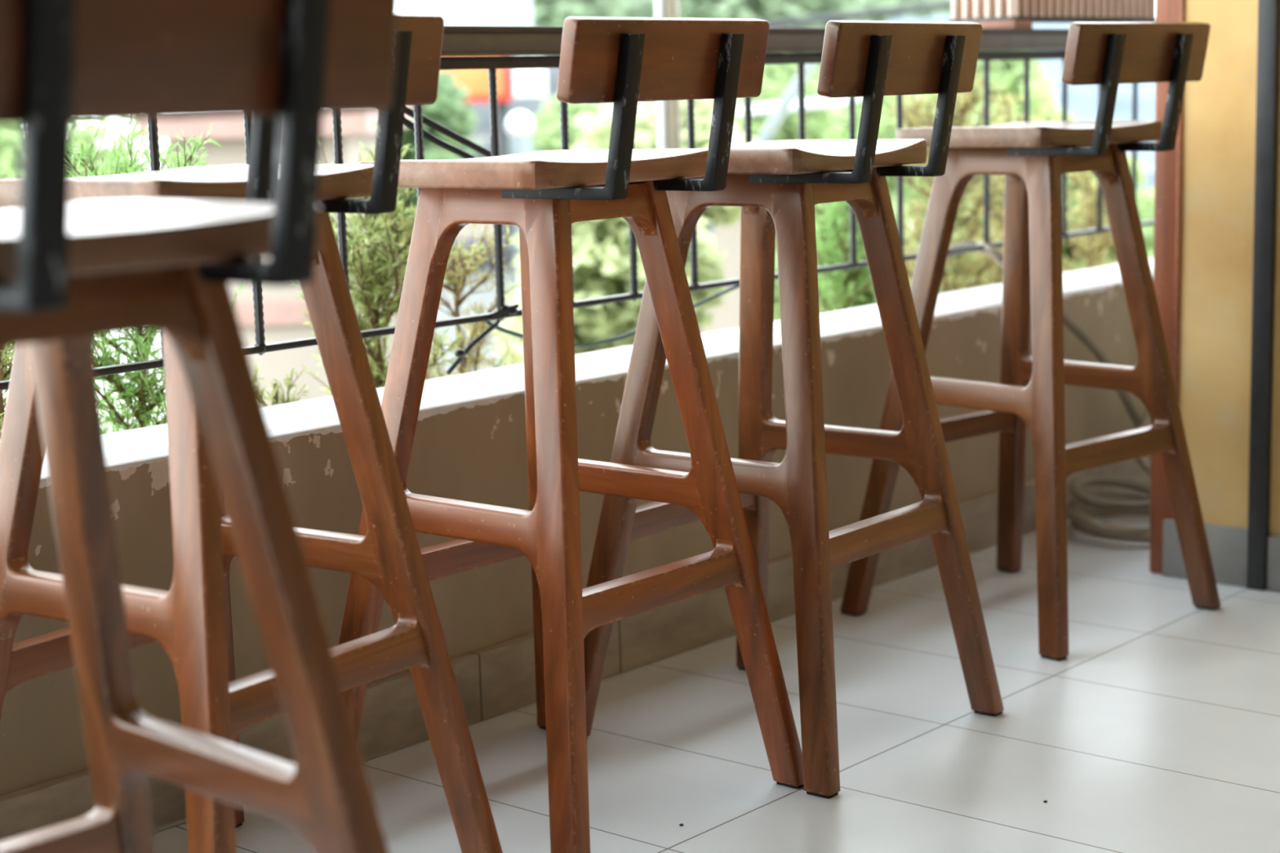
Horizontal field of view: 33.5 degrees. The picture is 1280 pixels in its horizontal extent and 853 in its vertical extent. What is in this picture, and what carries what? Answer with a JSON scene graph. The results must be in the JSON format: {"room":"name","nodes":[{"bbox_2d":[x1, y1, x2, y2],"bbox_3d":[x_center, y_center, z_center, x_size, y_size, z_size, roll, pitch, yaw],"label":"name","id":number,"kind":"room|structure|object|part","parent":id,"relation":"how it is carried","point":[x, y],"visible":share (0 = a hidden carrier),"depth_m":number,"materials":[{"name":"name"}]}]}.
{"room":"cafe","nodes":[
{"label":"cafe","id":0,"kind":"room"},
{"bbox_2d":[0,257,1153,795],"bbox_3d":[-1.124,0.373,2.138,0.214,0.497,8.536,6,12,40],"label":"wall","id":1,"kind":"structure","parent":0,"point":[469,442],"depth_m":3.04,"materials":[{"name":"beige paint"}]},
{"bbox_2d":[0,454,1151,841],"bbox_3d":[-1.195,0.572,1.908,0.033,0.098,8.044,6,12,40],"label":"baseboard","id":2,"kind":"structure","parent":1,"relation":"attached to","point":[498,679],"depth_m":3.05,"materials":[{"name":"tile"}]},
{"bbox_2d":[0,49,1154,390],"bbox_3d":[-1.131,-0.106,2.057,0.033,0.475,8.208,6,12,40],"label":"railing","id":3,"kind":"object","parent":1,"relation":"on","point":[491,64],"visible":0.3,"depth_m":3.34,"materials":[{"name":"black metal"}]},
{"bbox_2d":[404,116,475,158],"bbox_3d":[-0.311,-0.429,3.097,0.011,0.148,0.304,6,12,40],"label":"cable","id":4,"kind":"object","parent":3,"relation":"attached to","point":[408,123],"visible":0.33,"depth_m":3.12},
{"bbox_2d":[404,106,491,156],"bbox_3d":[-0.290,-0.436,3.095,0.011,0.165,0.359,6,12,40],"label":"cable","id":5,"kind":"object","parent":3,"relation":"attached to","point":[408,111],"visible":0.35,"depth_m":3.11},
{"bbox_2d":[446,303,519,374],"bbox_3d":[-0.231,-0.129,3.121,0.033,0.094,0.128,6,12,40],"label":"wire","id":6,"kind":"object","parent":3,"relation":"hanging from","point":[511,310],"visible":0.99,"depth_m":3.13,"materials":[{"name":"black metal"}]},
{"bbox_3d":[-1.128,0.031,2.079,0.015,0.010,8.208,6,12,40],"label":"rail","id":7,"kind":"part","parent":3,"relation":"part of","materials":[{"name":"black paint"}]},
{"bbox_2d":[484,284,739,346],"bbox_3d":[0.026,-0.183,3.451,0.006,0.071,0.789,6,12,40],"label":"wire","id":8,"kind":"object","parent":3,"relation":"hanging from","point":[490,323],"visible":0.52,"depth_m":3.37,"materials":[{"name":"black metal"}]},
{"bbox_3d":[-1.137,-0.332,2.020,0.026,0.018,8.208,6,12,40],"label":"rail","id":9,"kind":"part","parent":3,"relation":"part of","materials":[{"name":"black metal"}]},
{"bbox_2d":[440,25,1069,56],"bbox_3d":[-1.198,-0.368,2.066,0.250,0.041,8.208,6,12,40],"label":"counter ledge","id":10,"kind":"object","parent":3,"relation":"on","point":[457,41],"visible":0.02,"depth_m":3.13,"materials":[{"name":"brown wood"}]},
{"bbox_2d":[443,25,1069,33],"bbox_3d":[-1.198,-0.383,2.064,0.250,0.010,8.208,6,12,40],"label":"countertop","id":11,"kind":"structure","parent":10,"relation":"on","point":[447,28],"depth_m":3.13,"materials":[{"name":"brown wood"}]},
{"bbox_2d":[948,0,1156,28],"bbox_3d":[0.855,-0.920,4.354,0.154,0.213,0.593,6,12,40],"label":"box","id":12,"kind":"object","parent":10,"relation":"on","point":[996,14],"visible":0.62,"depth_m":4.20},
{"bbox_3d":[0.857,-0.835,4.369,0.152,0.008,0.591,6,12,40],"label":"frame","id":13,"kind":"part","parent":12,"relation":"part of","materials":[{"name":"white"}]},
{"bbox_2d":[153,493,1279,852],"bbox_3d":[0.892,0.839,0.478,5.192,0.082,8.536,6,12,40],"label":"floor","id":14,"kind":"structure","parent":0,"point":[1157,731],"depth_m":2.87,"materials":[{"name":"tile"}]},
{"bbox_2d":[0,0,399,852],"bbox_3d":[-0.417,0.182,1.476,0.463,0.966,0.450,7,13,43],"label":"bar stool","id":15,"kind":"object","parent":14,"relation":"on","point":[72,273],"visible":1,"depth_m":1.41,"materials":[{"name":"brown wood"}]},
{"bbox_3d":[-0.422,0.239,1.697,0.052,0.773,0.223,-2,9,-1],"label":"leg","id":16,"kind":"part","parent":15,"relation":"part of","materials":[{"name":"brown wood"}]},
{"bbox_3d":[-0.432,-0.127,1.433,0.296,0.033,0.328,7,13,43],"label":"seat","id":17,"kind":"part","parent":15,"relation":"part of","materials":[{"name":"brown wood"}]},
{"bbox_3d":[-0.285,-0.231,1.271,0.037,0.093,0.345,7,13,43],"label":"backrest","id":18,"kind":"part","parent":15,"relation":"part of","materials":[{"name":"brown wood"}]},
{"bbox_3d":[-0.211,0.265,1.498,0.221,0.773,0.052,-2,9,-2],"label":"leg","id":19,"kind":"part","parent":15,"relation":"part of","materials":[{"name":"brown wood"}]},
{"bbox_2d":[0,13,502,852],"bbox_3d":[-0.464,0.060,2.247,0.462,0.963,0.449,5,11,34],"label":"bar stool","id":20,"kind":"object","parent":14,"relation":"on","point":[192,620],"visible":0.61,"depth_m":2.20,"materials":[{"name":"brown wood"}]},
{"bbox_3d":[-0.666,0.161,2.225,0.223,0.772,0.052,-3,9,-11],"label":"leg","id":21,"kind":"part","parent":20,"relation":"part of","materials":[{"name":"brown wood"}]},
{"bbox_3d":[-0.479,-0.248,2.202,0.296,0.033,0.328,5,11,34],"label":"seat","id":22,"kind":"part","parent":20,"relation":"part of","materials":[{"name":"brown wood"}]},
{"bbox_3d":[-0.426,0.180,2.063,0.052,0.772,0.221,-3,9,-9],"label":"leg","id":23,"kind":"part","parent":20,"relation":"part of","materials":[{"name":"brown wood"}]},
{"bbox_3d":[-0.503,0.118,2.463,0.052,0.772,0.223,-3,9,-10],"label":"leg","id":24,"kind":"part","parent":20,"relation":"part of","materials":[{"name":"brown wood"}]},
{"bbox_3d":[-0.263,0.138,2.301,0.221,0.772,0.052,-3,9,-12],"label":"leg","id":25,"kind":"part","parent":20,"relation":"part of","materials":[{"name":"brown wood"}]},
{"bbox_3d":[-0.311,-0.356,2.067,0.037,0.093,0.344,5,11,34],"label":"backrest","id":26,"kind":"part","parent":20,"relation":"part of","materials":[{"name":"brown wood"}]},
{"bbox_2d":[337,16,804,852],"bbox_3d":[-0.108,-0.005,2.605,0.460,0.959,0.446,6,12,40],"label":"bar stool","id":27,"kind":"object","parent":14,"relation":"on","point":[623,61],"visible":0.91,"depth_m":2.49,"materials":[{"name":"brown wood"}]},
{"bbox_3d":[-0.313,0.092,2.605,0.222,0.768,0.052,-2,9,-5],"label":"leg","id":28,"kind":"part","parent":27,"relation":"part of","materials":[{"name":"brown wood"}]},
{"bbox_3d":[-0.125,0.052,2.823,0.052,0.768,0.222,-2,9,-4],"label":"leg","id":29,"kind":"part","parent":27,"relation":"part of","materials":[{"name":"brown wood"}]},
{"bbox_3d":[-0.123,-0.312,2.561,0.294,0.032,0.326,6,12,40],"label":"seat","id":30,"kind":"part","parent":27,"relation":"part of","materials":[{"name":"brown wood"}]},
{"bbox_3d":[-0.092,0.116,2.420,0.052,0.768,0.220,-2,9,-3],"label":"leg","id":31,"kind":"part","parent":27,"relation":"part of","materials":[{"name":"brown wood"}]},
{"bbox_3d":[0.032,-0.416,2.409,0.037,0.092,0.343,6,12,40],"label":"backrest","id":32,"kind":"part","parent":27,"relation":"part of","materials":[{"name":"brown wood"}]},
{"bbox_3d":[0.095,0.076,2.638,0.220,0.768,0.052,-2,9,-6],"label":"leg","id":33,"kind":"part","parent":27,"relation":"part of","materials":[{"name":"brown wood"}]},
{"bbox_2d":[583,20,1004,799],"bbox_3d":[0.190,-0.055,2.878,0.459,0.955,0.445,6,12,38],"label":"bar stool","id":34,"kind":"object","parent":14,"relation":"on","point":[776,185],"visible":0.77,"depth_m":2.81,"materials":[{"name":"brown wood"}]},
{"bbox_3d":[-0.013,0.042,2.873,0.221,0.765,0.051,-3,9,-6],"label":"leg","id":35,"kind":"part","parent":34,"relation":"part of","materials":[{"name":"brown wood"}]},
{"bbox_3d":[0.167,0.002,3.095,0.051,0.765,0.221,-2,9,-6],"label":"leg","id":36,"kind":"part","parent":34,"relation":"part of","materials":[{"name":"brown wood"}]},
{"bbox_3d":[0.212,0.065,2.695,0.052,0.765,0.219,-2,9,-5],"label":"leg","id":37,"kind":"part","parent":34,"relation":"part of","materials":[{"name":"brown wood"}]},
{"bbox_3d":[0.175,-0.361,2.835,0.293,0.032,0.325,6,12,38],"label":"seat","id":38,"kind":"part","parent":34,"relation":"part of","materials":[{"name":"brown wood"}]},
{"bbox_3d":[0.333,-0.466,2.688,0.037,0.092,0.341,6,12,38],"label":"backrest","id":39,"kind":"part","parent":34,"relation":"part of","materials":[{"name":"brown wood"}]},
{"bbox_3d":[0.392,0.025,2.917,0.219,0.765,0.052,-3,9,-7],"label":"leg","id":40,"kind":"part","parent":34,"relation":"part of","materials":[{"name":"brown wood"}]},
{"bbox_2d":[840,22,1221,661],"bbox_3d":[0.641,-0.165,3.473,0.447,0.959,0.460,-10,12,-42],"label":"bar stool","id":41,"kind":"object","parent":14,"relation":"on","point":[1033,157],"visible":0.89,"depth_m":3.40,"materials":[{"name":"brown wood"}]},
{"bbox_3d":[0.436,-0.072,3.500,0.222,0.769,0.052,-1,9,2],"label":"leg","id":42,"kind":"part","parent":41,"relation":"part of","materials":[{"name":"brown wood"}]},
{"bbox_3d":[0.651,-0.109,3.692,0.052,0.769,0.222,-1,9,3],"label":"leg","id":43,"kind":"part","parent":41,"relation":"part of","materials":[{"name":"brown wood"}]},
{"bbox_3d":[0.627,-0.472,3.430,0.326,0.032,0.294,-10,12,-42],"label":"seat","id":44,"kind":"part","parent":41,"relation":"part of","materials":[{"name":"brown wood"}]},
{"bbox_3d":[0.631,-0.043,3.288,0.052,0.769,0.220,-1,9,4],"label":"leg","id":45,"kind":"part","parent":41,"relation":"part of","materials":[{"name":"brown wood"}]},
{"bbox_3d":[0.763,-0.573,3.260,0.343,0.092,0.037,-10,12,-42],"label":"backrest","id":46,"kind":"part","parent":41,"relation":"part of","materials":[{"name":"brown wood"}]},
{"bbox_3d":[0.846,-0.080,3.481,0.220,0.769,0.052,-1,9,2],"label":"leg","id":47,"kind":"part","parent":41,"relation":"part of","materials":[{"name":"brown wood"}]},
{"bbox_2d":[946,241,1151,542],"bbox_3d":[0.902,-0.076,4.115,0.577,0.563,0.404,-6,10,-24],"label":"garden hose","id":48,"kind":"object","parent":14,"relation":"on","point":[1105,504],"visible":0.55,"depth_m":4.15,"materials":[{"name":"rubber"}]},
{"bbox_2d":[1179,0,1279,535],"bbox_3d":[2.764,-0.743,2.118,4.720,2.503,0.164,6,12,40],"label":"wall","id":49,"kind":"structure","parent":0,"point":[1220,108],"depth_m":3.63,"materials":[{"name":"yellow paint"}]},
{"bbox_2d":[1149,0,1185,573],"bbox_3d":[0.954,-0.964,3.652,0.054,2.462,0.186,6,12,40],"label":"wooden post","id":50,"kind":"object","parent":49,"relation":"attached to","point":[1168,171],"depth_m":3.69,"materials":[{"name":"brown wood"}]},
{"bbox_2d":[1162,518,1279,592],"bbox_3d":[2.735,0.411,2.250,4.739,0.103,0.026,6,12,40],"label":"baseboard","id":51,"kind":"structure","parent":49,"relation":"attached to","point":[1228,545],"depth_m":3.69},
{"bbox_2d":[1246,0,1279,591],"bbox_3d":[1.038,-0.937,3.473,0.033,2.462,0.041,6,12,40],"label":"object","id":52,"kind":"structure","parent":49,"relation":"attached to","point":[1268,11],"depth_m":3.57,"materials":[{"name":"metal"}]},
{"label":"outside","id":53,"kind":"structure","parent":0,"visible":0},
{"bbox_2d":[2,223,914,433],"bbox_3d":[-22.033,-2.377,46.056,87.374,0.164,106.704,6,12,40],"label":"ground","id":54,"kind":"structure","parent":53,"point":[157,343],"depth_m":33.97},
{"bbox_2d":[0,120,167,178],"bbox_3d":[-3.044,0.381,11.164,1.144,4.605,1.399,6,12,40],"label":"tree","id":55,"kind":"object","parent":54,"relation":"on","point":[10,135],"visible":0.15,"depth_m":10.77,"materials":[{"name":"green plant"}]},
{"bbox_2d":[136,105,412,406],"bbox_3d":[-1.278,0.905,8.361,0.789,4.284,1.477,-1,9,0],"label":"building","id":56,"kind":"structure","parent":54,"relation":"on","point":[283,321],"depth_m":7.46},
{"bbox_2d":[395,70,481,380],"bbox_3d":[-0.965,0.642,9.518,0.720,4.506,0.758,6,12,40],"label":"tree","id":57,"kind":"object","parent":54,"relation":"on","point":[447,110],"visible":0.12,"depth_m":9.08,"materials":[{"name":"green plant"}]},
{"bbox_3d":[-1.013,-1.211,9.220,0.720,0.751,0.758,6,12,40],"label":"crown","id":58,"kind":"part","parent":57,"relation":"part of","materials":[{"name":"green plant"}]},
{"bbox_2d":[403,0,532,26],"bbox_3d":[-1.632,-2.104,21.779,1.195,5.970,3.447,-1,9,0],"label":"house","id":59,"kind":"structure","parent":54,"relation":"on","point":[454,12],"depth_m":19.83,"materials":[{"name":"white"}]},
{"bbox_2d":[431,236,515,378],"bbox_3d":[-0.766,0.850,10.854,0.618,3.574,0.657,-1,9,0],"label":"house","id":60,"kind":"structure","parent":54,"relation":"on","point":[487,296],"depth_m":10.37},
{"bbox_2d":[440,55,546,237],"bbox_3d":[-0.765,0.188,11.864,0.624,4.558,0.123,-2,9,0],"label":"sign board","id":61,"kind":"object","parent":54,"relation":"on","point":[527,82],"visible":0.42,"depth_m":11.48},
{"bbox_3d":[-0.918,-1.903,11.489,0.361,0.238,0.049,-2,9,0],"label":"panel","id":62,"kind":"part","parent":61,"relation":"part of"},
{"bbox_3d":[-0.698,0.262,11.910,0.066,4.394,0.058,-2,9,0],"label":"post","id":63,"kind":"part","parent":61,"relation":"part of","materials":[{"name":"white metal"}]},
{"bbox_3d":[-0.595,-1.923,11.487,0.172,0.279,0.049,-2,9,0],"label":"panel","id":64,"kind":"part","parent":61,"relation":"part of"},
{"bbox_2d":[506,111,533,288],"bbox_3d":[-0.409,0.876,8.537,0.108,4.240,0.108,6,12,40],"label":"lamp post","id":65,"kind":"object","parent":54,"relation":"on","point":[519,124],"visible":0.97,"depth_m":8.18,"materials":[{"name":"paint"}]},
{"bbox_3d":[-0.463,-1.163,8.208,0.108,0.108,0.108,6,12,40],"label":"globe","id":66,"kind":"part","parent":65,"relation":"part of","materials":[{"name":"white glass"}]},
{"bbox_2d":[455,54,711,238],"bbox_3d":[-0.657,-0.571,15.998,2.426,4.734,4.268,-1,9,0],"label":"house","id":67,"kind":"structure","parent":54,"relation":"on","point":[532,105],"depth_m":14.87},
{"bbox_2d":[529,96,652,151],"bbox_3d":[-0.173,0.201,12.621,0.977,4.347,1.069,4,11,31],"label":"tree","id":68,"kind":"object","parent":54,"relation":"on","point":[549,139],"visible":0.06,"depth_m":12.27,"materials":[{"name":"green plant"}]},
{"bbox_2d":[491,216,734,366],"bbox_3d":[-0.073,1.286,6.396,0.801,4.184,0.675,6,12,40],"label":"shrub","id":69,"kind":"object","parent":54,"relation":"on","point":[601,256],"visible":0.27,"depth_m":5.87,"materials":[{"name":"green plant"}]},
{"bbox_2d":[531,0,714,102],"bbox_3d":[-0.518,-3.767,28.209,4.646,7.232,4.263,6,12,40],"label":"tree","id":70,"kind":"object","parent":54,"relation":"on","point":[544,12],"visible":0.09,"depth_m":26.34,"materials":[{"name":"green plant"}]},
{"bbox_2d":[570,98,755,333],"bbox_3d":[0.094,1.068,7.181,0.635,4.356,0.687,-6,10,-26],"label":"tree","id":71,"kind":"object","parent":54,"relation":"on","point":[646,136],"visible":0.07,"depth_m":6.78,"materials":[{"name":"green plant"}]},
{"bbox_3d":[0.047,-0.779,6.887,0.644,0.615,0.670,-5,10,-23],"label":"crown","id":72,"kind":"part","parent":71,"relation":"part of","materials":[{"name":"green plant"}]},
{"bbox_2d":[654,0,681,148],"bbox_3d":[0.101,0.357,5.293,0.041,6.272,0.062,6,12,40],"label":"pole","id":73,"kind":"object","parent":54,"relation":"on","point":[669,117],"visible":0.02,"depth_m":5.10,"materials":[{"name":"metal"}]},
{"bbox_2d":[700,219,740,333],"bbox_3d":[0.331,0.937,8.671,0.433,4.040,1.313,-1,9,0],"label":"house","id":74,"kind":"structure","parent":54,"relation":"on","point":[726,316],"depth_m":7.85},
{"bbox_2d":[613,0,875,111],"bbox_3d":[1.163,-1.990,19.913,2.474,6.279,2.714,-6,10,-25],"label":"tree","id":75,"kind":"object","parent":54,"relation":"on","point":[765,10],"visible":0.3,"depth_m":18.69,"materials":[{"name":"green plant"}]},
{"bbox_2d":[733,52,847,250],"bbox_3d":[0.696,0.407,10.697,0.947,4.509,0.936,6,12,40],"label":"tree","id":76,"kind":"object","parent":54,"relation":"on","point":[817,123],"visible":0.11,"depth_m":10.05,"materials":[{"name":"green plant"}]},
{"bbox_2d":[773,202,951,321],"bbox_3d":[0.598,1.411,5.671,0.631,4.133,0.582,6,12,40],"label":"tree","id":77,"kind":"object","parent":54,"relation":"on","point":[857,303],"visible":0.04,"depth_m":5.30,"materials":[{"name":"green plant"}]},
{"bbox_2d":[793,0,951,106],"bbox_3d":[3.442,-4.806,31.561,5.048,8.010,4.584,6,12,40],"label":"tree","id":78,"kind":"object","parent":54,"relation":"on","point":[878,3],"visible":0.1,"depth_m":30.41,"materials":[{"name":"green plant"}]},
{"bbox_2d":[827,99,919,139],"bbox_3d":[1.326,0.244,12.030,0.880,4.373,0.887,-4,9,-13],"label":"tree","id":79,"kind":"object","parent":54,"relation":"on","point":[842,120],"visible":0.02,"depth_m":11.44,"materials":[{"name":"green plant"}]},
{"bbox_2d":[855,49,1062,289],"bbox_3d":[1.327,0.657,8.903,0.834,4.554,0.785,2,10,23],"label":"tree","id":80,"kind":"object","parent":54,"relation":"on","point":[1010,73],"visible":0.13,"depth_m":8.41,"materials":[{"name":"green plant"}]},
{"bbox_2d":[889,102,1154,291],"bbox_3d":[1.272,1.112,6.887,0.988,4.302,0.717,6,12,40],"label":"tree","id":81,"kind":"object","parent":54,"relation":"on","point":[1145,206],"visible":0.09,"depth_m":6.46,"materials":[{"name":"green plant"}]},
{"bbox_2d":[888,14,1155,248],"bbox_3d":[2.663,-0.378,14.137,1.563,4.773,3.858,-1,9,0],"label":"building","id":82,"kind":"structure","parent":54,"relation":"on","point":[1082,100],"depth_m":13.29,"materials":[{"name":"white"}]},
{"bbox_2d":[1136,159,1155,200],"bbox_3d":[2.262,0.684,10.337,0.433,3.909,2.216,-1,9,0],"label":"house","id":83,"kind":"structure","parent":54,"relation":"on","point":[1149,170],"depth_m":8.94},
{"bbox_3d":[-1.122,2.123,3.007,0.606,3.579,9.029,6,12,40],"label":"planting bed","id":84,"kind":"object","parent":54,"relation":"on","visible":0},
{"bbox_2d":[0,345,15,440],"bbox_3d":[-0.846,0.006,2.849,0.209,0.669,0.268,-3,9,-6],"label":"shrub","id":85,"kind":"object","parent":84,"relation":"on","point":[5,375],"visible":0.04,"depth_m":2.82,"materials":[{"name":"green plant"}]},
{"bbox_2d":[8,120,244,434],"bbox_3d":[-0.728,-0.086,3.031,0.362,0.786,0.306,-4,10,-17],"label":"shrub","id":86,"kind":"object","parent":84,"relation":"on","point":[140,385],"visible":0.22,"depth_m":3.01,"materials":[{"name":"green plant"}]},
{"bbox_2d":[253,361,309,407],"bbox_3d":[-0.546,0.085,3.189,0.219,0.389,0.198,1,9,13],"label":"shrub","id":87,"kind":"object","parent":84,"relation":"on","point":[276,393],"visible":0.04,"depth_m":3.18,"materials":[{"name":"green plant"}]},
{"bbox_2d":[293,121,492,396],"bbox_3d":[-0.400,-0.142,3.390,0.337,0.766,0.334,1,9,14],"label":"shrub","id":88,"kind":"object","parent":84,"relation":"on","point":[372,266],"visible":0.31,"depth_m":3.32,"materials":[{"name":"leaf"},{"name":"twig bark"}]},
{"bbox_2d":[391,204,520,378],"bbox_3d":[-0.325,-0.085,3.574,0.270,0.591,0.246,-2,9,-6],"label":"shrub","id":89,"kind":"object","parent":84,"relation":"on","point":[458,283],"visible":0.38,"depth_m":3.52,"materials":[{"name":"leaf"},{"name":"twig bark"}]},
{"bbox_2d":[811,106,944,313],"bbox_3d":[0.450,-0.304,4.413,0.335,0.716,0.334,-4,10,-18],"label":"shrub","id":90,"kind":"object","parent":84,"relation":"on","point":[840,282],"visible":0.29,"depth_m":4.36,"materials":[{"name":"leaf"},{"name":"twig bark"}]},
{"bbox_2d":[871,66,1005,295],"bbox_3d":[0.668,-0.407,4.646,0.408,0.834,0.448,-6,10,-24],"label":"shrub","id":91,"kind":"object","parent":84,"relation":"on","point":[962,108],"visible":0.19,"depth_m":4.61,"materials":[{"name":"green plant"}]},
{"bbox_2d":[961,81,1078,286],"bbox_3d":[0.865,-0.425,4.961,0.340,0.758,0.346,6,12,40],"label":"shrub","id":92,"kind":"object","parent":84,"relation":"on","point":[997,215],"visible":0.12,"depth_m":4.95,"materials":[{"name":"green plant"}]},
{"bbox_2d":[1062,151,1132,272],"bbox_3d":[1.102,-0.402,5.230,0.245,0.615,0.273,4,11,30],"label":"shrub","id":93,"kind":"object","parent":84,"relation":"on","point":[1090,251],"visible":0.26,"depth_m":5.21,"materials":[{"name":"leaf"},{"name":"twig bark"}]},
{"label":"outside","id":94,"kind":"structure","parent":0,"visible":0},
{"bbox_2d":[768,0,951,26],"bbox_3d":[1.224,-2.229,11.491,2.171,0.238,0.046,-2,9,-1],"label":"overhead cable","id":95,"kind":"object","parent":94,"point":[906,9],"visible":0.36,"depth_m":11.47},
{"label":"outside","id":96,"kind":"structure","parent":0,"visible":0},
{"bbox_2d":[734,93,919,116],"bbox_3d":[0.997,-1.437,9.357,1.178,0.116,0.043,-2,9,-1],"label":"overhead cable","id":97,"kind":"object","parent":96,"point":[836,101],"visible":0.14,"depth_m":9.34,"materials":[{"name":"white"}]},
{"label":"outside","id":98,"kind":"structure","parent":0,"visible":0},
{"bbox_2d":[707,63,817,235],"bbox_3d":[0.347,-0.865,7.387,0.592,0.839,0.042,-4,9,-13],"label":"pipe","id":99,"kind":"object","parent":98,"point":[791,94],"visible":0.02,"depth_m":7.37,"materials":[{"name":"white metal"}]}
]}

